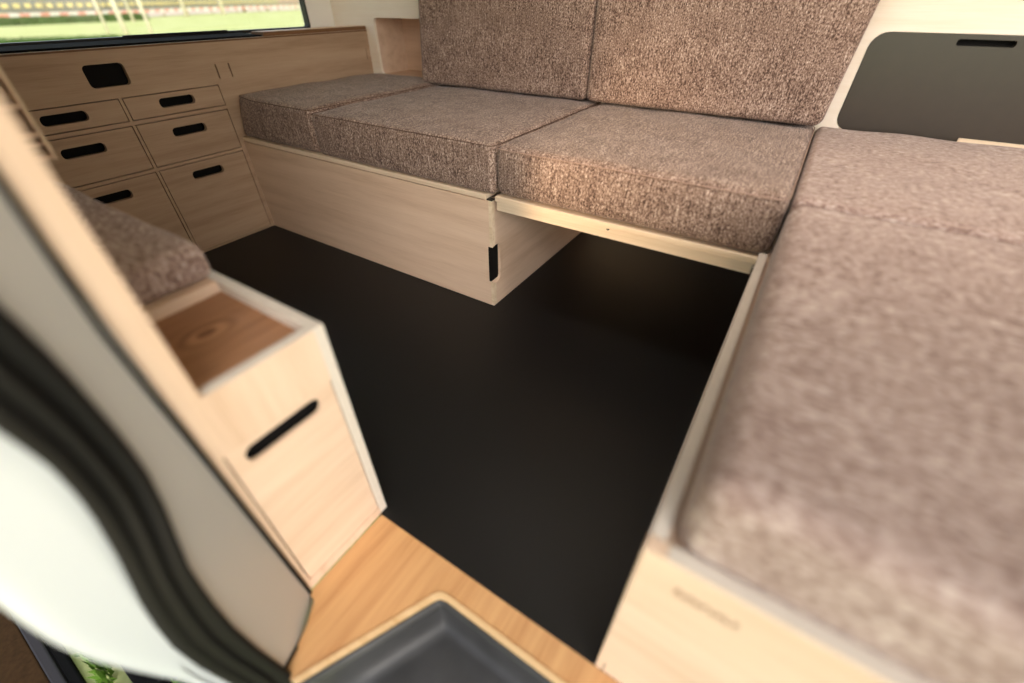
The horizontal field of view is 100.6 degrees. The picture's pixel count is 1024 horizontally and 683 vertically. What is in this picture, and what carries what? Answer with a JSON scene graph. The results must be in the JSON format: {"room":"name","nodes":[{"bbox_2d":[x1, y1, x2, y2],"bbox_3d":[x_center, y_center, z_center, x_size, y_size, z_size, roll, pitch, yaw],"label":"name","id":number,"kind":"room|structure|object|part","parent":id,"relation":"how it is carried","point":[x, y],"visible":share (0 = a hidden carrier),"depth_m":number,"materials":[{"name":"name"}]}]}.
{"room":"vehicle interior","nodes":[
{"label":"vehicle interior","id":0,"kind":"room"},
{"bbox_2d":[0,434,227,682],"bbox_3d":[-1.053,-0.213,0.589,1.637,1.382,0.100,22,44,25],"label":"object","id":1,"kind":"structure","parent":0,"point":[61,578],"depth_m":0.35,"materials":[{"name":"grey paint"}]},
{"bbox_2d":[0,305,292,682],"bbox_3d":[-0.339,0.068,0.278,0.056,1.426,0.107,22,44,25],"label":"seal","id":2,"kind":"object","parent":1,"relation":"attached to","point":[44,411],"visible":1,"depth_m":0.36,"materials":[{"name":"black rubber"}]},
{"bbox_2d":[291,591,564,682],"bbox_3d":[0.183,0.636,0.479,1.049,0.083,0.208,22,44,25],"label":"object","id":3,"kind":"structure","parent":1,"relation":"attached to","point":[437,639],"depth_m":0.67,"materials":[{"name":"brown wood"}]},
{"bbox_2d":[287,515,617,682],"bbox_3d":[0.285,0.637,0.428,1.414,0.018,0.248,22,44,25],"label":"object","id":4,"kind":"structure","parent":1,"relation":"attached to","point":[387,572],"depth_m":0.68,"materials":[{"name":"brown wood"}]},
{"bbox_2d":[68,274,187,432],"bbox_3d":[-1.036,-0.252,0.611,1.563,1.370,0.156,22,44,25],"label":"wall","id":5,"kind":"structure","parent":0,"point":[88,302],"depth_m":0.36,"materials":[{"name":"white"}]},
{"bbox_2d":[0,68,58,160],"bbox_3d":[-1.069,-0.592,0.595,0.770,0.561,0.148,22,44,25],"label":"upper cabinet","id":6,"kind":"object","parent":5,"relation":"attached to","point":[9,96],"visible":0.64,"depth_m":0.62,"materials":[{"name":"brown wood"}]},
{"bbox_3d":[-1.075,-0.381,0.769,0.757,0.012,0.143,22,44,25],"label":"board","id":7,"kind":"part","parent":6,"relation":"part of","materials":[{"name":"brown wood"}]},
{"bbox_2d":[0,174,313,669],"bbox_3d":[-0.329,-0.018,0.274,0.014,1.286,0.114,-3,39,-4],"label":"trim","id":8,"kind":"structure","parent":5,"relation":"attached to","point":[239,566],"depth_m":0.40,"materials":[{"name":"grey"}]},
{"bbox_2d":[298,0,334,27],"bbox_3d":[-1.212,-0.978,1.504,0.030,1.370,1.920,22,44,25],"label":"wall","id":9,"kind":"structure","parent":0,"point":[320,14],"depth_m":1.85,"materials":[{"name":"white"}]},
{"bbox_2d":[0,0,310,46],"bbox_3d":[-1.245,-1.184,1.251,0.038,0.482,1.362,22,44,25],"label":"window","id":10,"kind":"structure","parent":9,"relation":"in","point":[302,2],"depth_m":1.45,"materials":[{"name":"clear glass"}]},
{"bbox_2d":[204,225,752,682],"bbox_3d":[0.149,-0.026,1.243,2.770,0.018,1.380,22,44,25],"label":"floor","id":11,"kind":"structure","parent":0,"point":[532,440],"depth_m":1.04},
{"bbox_2d":[0,31,373,252],"bbox_3d":[-1.126,-0.732,1.591,0.190,0.634,1.534,22,44,25],"label":"drawer unit","id":12,"kind":"object","parent":11,"relation":"on","point":[153,135],"visible":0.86,"depth_m":1.41,"materials":[{"name":"brown wood"}]},
{"bbox_3d":[-1.261,-0.625,1.195,0.015,0.058,0.289,22,44,25],"label":"drawer","id":13,"kind":"part","parent":12,"relation":"part of","materials":[{"name":"brown wood"}]},
{"bbox_3d":[-1.261,-0.542,1.262,0.015,0.124,0.289,22,44,25],"label":"drawer","id":14,"kind":"part","parent":12,"relation":"part of","materials":[{"name":"brown wood"}]},
{"bbox_3d":[-1.261,-0.369,1.403,0.015,0.293,0.289,22,44,25],"label":"drawer","id":15,"kind":"part","parent":12,"relation":"part of","materials":[{"name":"brown wood"}]},
{"bbox_3d":[-1.099,-0.786,1.393,0.015,0.058,0.289,22,44,25],"label":"drawer","id":16,"kind":"part","parent":12,"relation":"part of","materials":[{"name":"brown wood"}]},
{"bbox_2d":[0,25,366,56],"bbox_3d":[-1.126,-0.985,1.385,0.191,0.019,1.534,22,44,25],"label":"countertop","id":17,"kind":"structure","parent":12,"relation":"on","point":[21,50],"depth_m":1.33,"materials":[{"name":"brown wood"}]},
{"bbox_3d":[-1.099,-0.703,1.460,0.015,0.124,0.289,22,44,25],"label":"drawer","id":18,"kind":"part","parent":12,"relation":"part of","materials":[{"name":"brown wood"}]},
{"bbox_3d":[-1.099,-0.530,1.601,0.015,0.293,0.289,22,44,25],"label":"drawer","id":19,"kind":"part","parent":12,"relation":"part of","materials":[{"name":"brown wood"}]},
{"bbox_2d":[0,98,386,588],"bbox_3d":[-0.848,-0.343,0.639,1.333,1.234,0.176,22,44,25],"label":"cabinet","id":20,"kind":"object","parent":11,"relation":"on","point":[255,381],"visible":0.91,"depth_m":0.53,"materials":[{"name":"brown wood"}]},
{"bbox_2d":[56,181,209,305],"bbox_3d":[-0.943,-0.259,0.781,1.104,0.056,0.171,22,44,25],"label":"cushion","id":21,"kind":"object","parent":20,"relation":"on","point":[152,262],"visible":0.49,"depth_m":0.59,"materials":[{"name":"brown fabric"}]},
{"bbox_2d":[142,279,321,395],"bbox_3d":[-0.382,-0.006,0.531,0.229,0.023,0.175,22,44,25],"label":"tray","id":22,"kind":"object","parent":20,"relation":"on","point":[228,338],"depth_m":0.54,"materials":[{"name":"brown wood"}]},
{"bbox_3d":[-0.804,-0.075,0.944,1.333,0.434,0.015,22,44,25],"label":"panel","id":23,"kind":"part","parent":20,"relation":"part of","materials":[{"name":"brown wood"}]},
{"bbox_2d":[242,136,580,304],"bbox_3d":[-0.345,-0.621,1.683,1.125,0.347,0.692,22,44,25],"label":"bench base","id":24,"kind":"object","parent":11,"relation":"on","point":[456,238],"visible":0.63,"depth_m":1.38,"materials":[{"name":"brown wood"}]},
{"bbox_3d":[-0.635,-0.867,1.721,0.436,0.014,0.692,22,44,25],"label":"lid","id":25,"kind":"part","parent":24,"relation":"part of","materials":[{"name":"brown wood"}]},
{"bbox_2d":[239,73,441,151],"bbox_3d":[-0.635,-0.927,1.669,0.436,0.144,0.692,22,44,25],"label":"seat cushion","id":26,"kind":"object","parent":24,"relation":"on","point":[282,115],"visible":0.66,"depth_m":1.47,"materials":[{"name":"brown fabric"}]},
{"bbox_3d":[-0.167,-0.679,1.490,0.668,0.014,0.692,22,44,25],"label":"lid","id":27,"kind":"part","parent":24,"relation":"part of","materials":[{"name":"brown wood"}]},
{"bbox_2d":[311,85,600,192],"bbox_3d":[-0.157,-0.731,1.437,0.694,0.133,0.692,22,44,25],"label":"seat cushion","id":28,"kind":"object","parent":24,"relation":"on","point":[449,134],"visible":0.66,"depth_m":1.24,"materials":[{"name":"brown fabric"}]},
{"bbox_2d":[418,0,596,99],"bbox_3d":[-0.036,-1.161,1.429,0.720,0.545,0.102,22,44,25],"label":"backrest cushion","id":29,"kind":"object","parent":28,"relation":"on","point":[533,47],"visible":0.92,"depth_m":1.45,"materials":[{"name":"brown fabric"}]},
{"bbox_3d":[0.128,-0.432,1.462,0.015,0.331,0.676,22,44,25],"label":"panel","id":30,"kind":"part","parent":24,"relation":"part of","materials":[{"name":"brown wood"}]},
{"bbox_2d":[595,215,930,682],"bbox_3d":[0.881,0.120,0.757,0.931,0.365,1.375,22,44,25],"label":"bench","id":31,"kind":"object","parent":11,"relation":"on","point":[680,617],"visible":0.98,"depth_m":0.41,"materials":[{"name":"brown wood"}]},
{"bbox_2d":[495,193,767,273],"bbox_3d":[0.411,-0.438,1.210,0.642,0.040,0.691,22,44,25],"label":"board","id":32,"kind":"object","parent":31,"relation":"attached to","point":[732,258],"visible":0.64,"depth_m":0.96,"materials":[{"name":"brown wood"}]},
{"bbox_2d":[497,103,814,251],"bbox_3d":[0.411,-0.504,1.157,0.651,0.131,0.691,22,44,25],"label":"seat cushion","id":33,"kind":"object","parent":32,"relation":"on","point":[723,180],"visible":0.95,"depth_m":0.96,"materials":[{"name":"brown fabric"}]},
{"bbox_2d":[587,0,879,125],"bbox_3d":[0.570,-0.918,1.131,0.714,0.544,0.102,22,44,25],"label":"backrest cushion","id":34,"kind":"object","parent":33,"relation":"on","point":[784,61],"visible":1,"depth_m":1.16,"materials":[{"name":"brown fabric"}]},
{"bbox_3d":[0.314,0.146,0.727,0.015,0.364,0.662,22,44,25],"label":"panel","id":35,"kind":"part","parent":31,"relation":"part of","materials":[{"name":"brown wood"}]},
{"bbox_3d":[0.518,0.482,0.314,0.931,0.364,0.016,22,44,25],"label":"panel","id":36,"kind":"part","parent":31,"relation":"part of","materials":[{"name":"brown wood"}]},
{"bbox_2d":[680,206,1023,682],"bbox_3d":[0.705,0.119,0.398,0.891,0.125,0.687,22,44,25],"label":"seat cushion","id":37,"kind":"object","parent":31,"relation":"on","point":[861,468],"visible":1,"depth_m":0.35,"materials":[{"name":"brown fabric"}]},
{"bbox_2d":[773,127,1023,248],"bbox_3d":[1.071,-0.245,0.843,0.891,0.126,0.670,22,44,25],"label":"seat cushion","id":38,"kind":"object","parent":31,"relation":"on","point":[970,189],"visible":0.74,"depth_m":0.83,"materials":[{"name":"brown fabric"}]},
{"bbox_2d":[330,0,1023,267],"bbox_3d":[0.446,-0.918,1.335,2.950,1.250,0.012,22,44,25],"label":"wall","id":39,"kind":"structure","parent":0,"point":[1000,17],"depth_m":1.03,"materials":[{"name":"white paint"}]},
{"bbox_2d":[376,18,422,77],"bbox_3d":[-0.383,-1.285,1.854,0.392,0.228,0.168,22,44,25],"label":"wall niche","id":40,"kind":"object","parent":39,"relation":"attached to","point":[399,38],"visible":0.3,"depth_m":1.94,"materials":[{"name":"brown wood"}]},
{"bbox_2d":[837,32,1023,148],"bbox_3d":[1.155,-0.596,1.021,0.573,0.226,0.030,22,44,25],"label":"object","id":41,"kind":"object","parent":39,"relation":"attached to","point":[967,88],"visible":0.97,"depth_m":1.05,"materials":[{"name":"black laminate"}]},
{"bbox_2d":[837,31,1023,123],"bbox_3d":[0.567,-0.998,1.528,3.060,1.370,0.020,22,44,25],"label":"wall","id":42,"kind":"structure","parent":0,"point":[891,31],"depth_m":1.17,"materials":[{"name":"white"}]},
{"label":"outside","id":43,"kind":"structure","parent":0,"visible":0},
{"bbox_2d":[0,4,379,682],"bbox_3d":[-20.987,-44.960,57.313,170.000,0.100,220.000,22,44,25],"label":"lawn","id":44,"kind":"structure","parent":43,"point":[285,18],"depth_m":22.45,"materials":[{"name":"green plant"}]},
{"bbox_2d":[0,607,86,682],"bbox_3d":[-1.427,0.836,0.945,1.900,0.019,0.565,22,44,25],"label":"doormat","id":45,"kind":"object","parent":44,"relation":"on","point":[26,656],"visible":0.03,"depth_m":1.02,"materials":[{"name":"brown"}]},
{"bbox_2d":[0,34,119,42],"bbox_3d":[-14.492,-10.026,14.186,7.528,0.160,3.735,22,44,25],"label":"grass","id":46,"kind":"structure","parent":44,"relation":"on","point":[21,39],"depth_m":14.85,"materials":[{"name":"green plant"}]},
{"bbox_2d":[0,12,149,26],"bbox_3d":[-26.278,-18.812,24.778,1.167,0.420,10.271,12,41,14],"label":"grass","id":47,"kind":"structure","parent":44,"relation":"on","point":[60,19],"depth_m":24.61,"materials":[{"name":"green plant"}]},
{"bbox_2d":[92,0,109,33],"bbox_3d":[-17.115,-14.658,16.811,0.617,4.035,0.563,-3,39,-4],"label":"young tree","id":48,"kind":"object","parent":44,"relation":"on","point":[93,1],"visible":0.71,"depth_m":17.66,"materials":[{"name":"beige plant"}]},
{"bbox_2d":[109,0,129,34],"bbox_3d":[-15.934,-14.234,16.280,0.611,4.049,0.580,22,44,25],"label":"young tree","id":49,"kind":"object","parent":44,"relation":"on","point":[112,2],"visible":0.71,"depth_m":17.18,"materials":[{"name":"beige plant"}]},
{"bbox_2d":[123,0,134,21],"bbox_3d":[-23.447,-21.883,24.673,0.642,5.318,0.666,22,44,25],"label":"sapling","id":50,"kind":"object","parent":44,"relation":"on","point":[125,2],"visible":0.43,"depth_m":25.96,"materials":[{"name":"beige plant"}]},
{"bbox_2d":[74,654,184,682],"bbox_3d":[-0.674,0.777,0.979,1.723,0.070,0.347,22,44,25],"label":"grass tuft","id":51,"kind":"object","parent":44,"relation":"on","point":[101,677],"visible":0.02,"depth_m":1.00,"materials":[{"name":"green plant"}]},
{"bbox_2d":[136,0,153,33],"bbox_3d":[-15.302,-14.664,16.757,0.593,4.111,0.629,22,44,25],"label":"young tree","id":52,"kind":"object","parent":44,"relation":"on","point":[138,1],"visible":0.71,"depth_m":17.66,"materials":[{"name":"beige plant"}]},
{"bbox_2d":[122,668,174,682],"bbox_3d":[-0.863,0.764,1.010,0.150,0.049,0.070,22,44,25],"label":"block","id":53,"kind":"object","parent":44,"relation":"on","point":[135,677],"visible":0.08,"depth_m":0.97,"materials":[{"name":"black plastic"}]},
{"bbox_2d":[0,0,298,16],"bbox_3d":[-26.217,-29.348,37.065,1.672,1.250,36.601,4,39,5],"label":"fence","id":54,"kind":"object","parent":44,"relation":"on","point":[6,6],"visible":0.84,"depth_m":28.29,"materials":[{"name":"grey"}]},
{"bbox_2d":[0,5,299,16],"bbox_3d":[-25.669,-28.774,36.724,1.554,0.150,36.504,4,39,5],"label":"tape","id":55,"kind":"object","parent":54,"relation":"attached to","point":[245,7],"visible":0.68,"depth_m":30.00,"materials":[{"name":"white plastic"}]},
{"bbox_2d":[179,0,188,16],"bbox_3d":[-24.911,-27.329,30.590,0.773,6.298,0.810,22,44,25],"label":"sapling","id":56,"kind":"object","parent":44,"relation":"on","point":[180,1],"visible":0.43,"depth_m":32.17,"materials":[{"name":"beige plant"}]},
{"bbox_2d":[217,0,225,14],"bbox_3d":[-24.360,-30.276,33.827,0.851,6.784,0.808,0,39,0],"label":"sapling","id":57,"kind":"object","parent":44,"relation":"on","point":[220,4],"visible":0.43,"depth_m":35.56,"materials":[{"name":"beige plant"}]},
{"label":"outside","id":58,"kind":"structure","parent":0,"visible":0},
{"bbox_2d":[7,6,300,17],"bbox_3d":[-35.027,-35.301,45.352,20.229,0.015,53.403,4,39,5],"label":"gravel road","id":59,"kind":"structure","parent":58,"point":[170,13],"depth_m":43.32,"materials":[{"name":"beige gravel"}]}
]}

